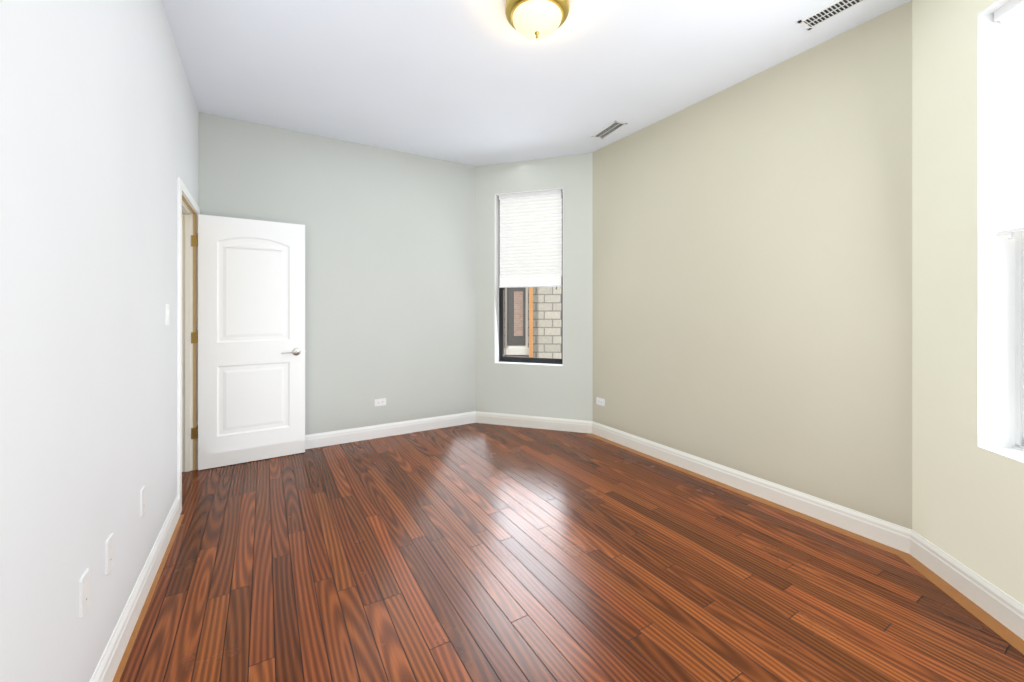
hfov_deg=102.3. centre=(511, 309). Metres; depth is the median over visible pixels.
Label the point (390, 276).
wall
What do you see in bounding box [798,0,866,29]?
ceiling vent
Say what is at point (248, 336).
door
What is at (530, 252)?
window
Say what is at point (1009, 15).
window
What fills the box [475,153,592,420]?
wall
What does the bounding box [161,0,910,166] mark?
ceiling
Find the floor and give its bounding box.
[119,423,1023,681]
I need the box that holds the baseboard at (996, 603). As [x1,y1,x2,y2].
[90,411,1023,681]
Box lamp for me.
[505,0,568,38]
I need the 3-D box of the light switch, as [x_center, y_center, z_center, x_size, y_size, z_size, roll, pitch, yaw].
[-1.912,0.030,2.293,0.012,0.116,0.072,0,0,-31]
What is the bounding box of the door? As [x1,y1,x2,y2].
[191,214,305,469]
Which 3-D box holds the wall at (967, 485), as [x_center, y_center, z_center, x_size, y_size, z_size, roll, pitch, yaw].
[2.081,-0.170,1.235,0.300,2.900,2.100,0,0,10]
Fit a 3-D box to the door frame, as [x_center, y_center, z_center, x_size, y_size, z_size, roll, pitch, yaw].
[-2.368,0.229,2.923,0.148,2.102,0.936,0,0,-31]
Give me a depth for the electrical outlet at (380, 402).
4.12 m
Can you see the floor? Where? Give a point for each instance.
(476, 552)
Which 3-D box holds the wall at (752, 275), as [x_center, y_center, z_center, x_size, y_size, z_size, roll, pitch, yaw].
[1.592,-0.170,3.284,0.300,2.900,2.730,0,0,-31]
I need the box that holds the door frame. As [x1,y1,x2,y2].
[177,177,199,513]
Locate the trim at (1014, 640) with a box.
[112,434,1023,681]
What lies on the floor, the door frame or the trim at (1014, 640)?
the trim at (1014, 640)
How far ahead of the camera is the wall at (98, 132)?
1.23 m
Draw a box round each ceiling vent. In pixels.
[591,120,627,138]
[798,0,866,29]
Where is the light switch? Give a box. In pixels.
[166,304,169,324]
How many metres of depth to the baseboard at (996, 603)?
2.42 m
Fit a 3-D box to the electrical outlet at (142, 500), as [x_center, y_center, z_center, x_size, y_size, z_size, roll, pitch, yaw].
[-1.636,0.850,1.829,0.006,0.115,0.070,0,0,-31]
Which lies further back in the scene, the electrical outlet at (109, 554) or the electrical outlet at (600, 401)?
the electrical outlet at (600, 401)
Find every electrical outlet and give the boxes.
[79,568,90,618]
[105,533,113,574]
[140,485,145,516]
[374,398,385,405]
[596,397,604,405]
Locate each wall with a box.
[0,0,197,681]
[198,112,474,434]
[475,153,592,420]
[593,0,911,529]
[912,0,1023,604]
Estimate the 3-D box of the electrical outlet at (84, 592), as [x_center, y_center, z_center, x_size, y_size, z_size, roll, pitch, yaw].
[-1.281,0.850,1.237,0.006,0.115,0.070,0,0,-31]
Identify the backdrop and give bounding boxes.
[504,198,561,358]
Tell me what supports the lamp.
attached to the ceiling
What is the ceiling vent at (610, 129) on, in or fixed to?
in the ceiling
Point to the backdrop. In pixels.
(517, 297)
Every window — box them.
[499,190,562,363]
[994,0,1023,451]
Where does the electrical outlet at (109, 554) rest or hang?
attached to the wall at (98, 132)

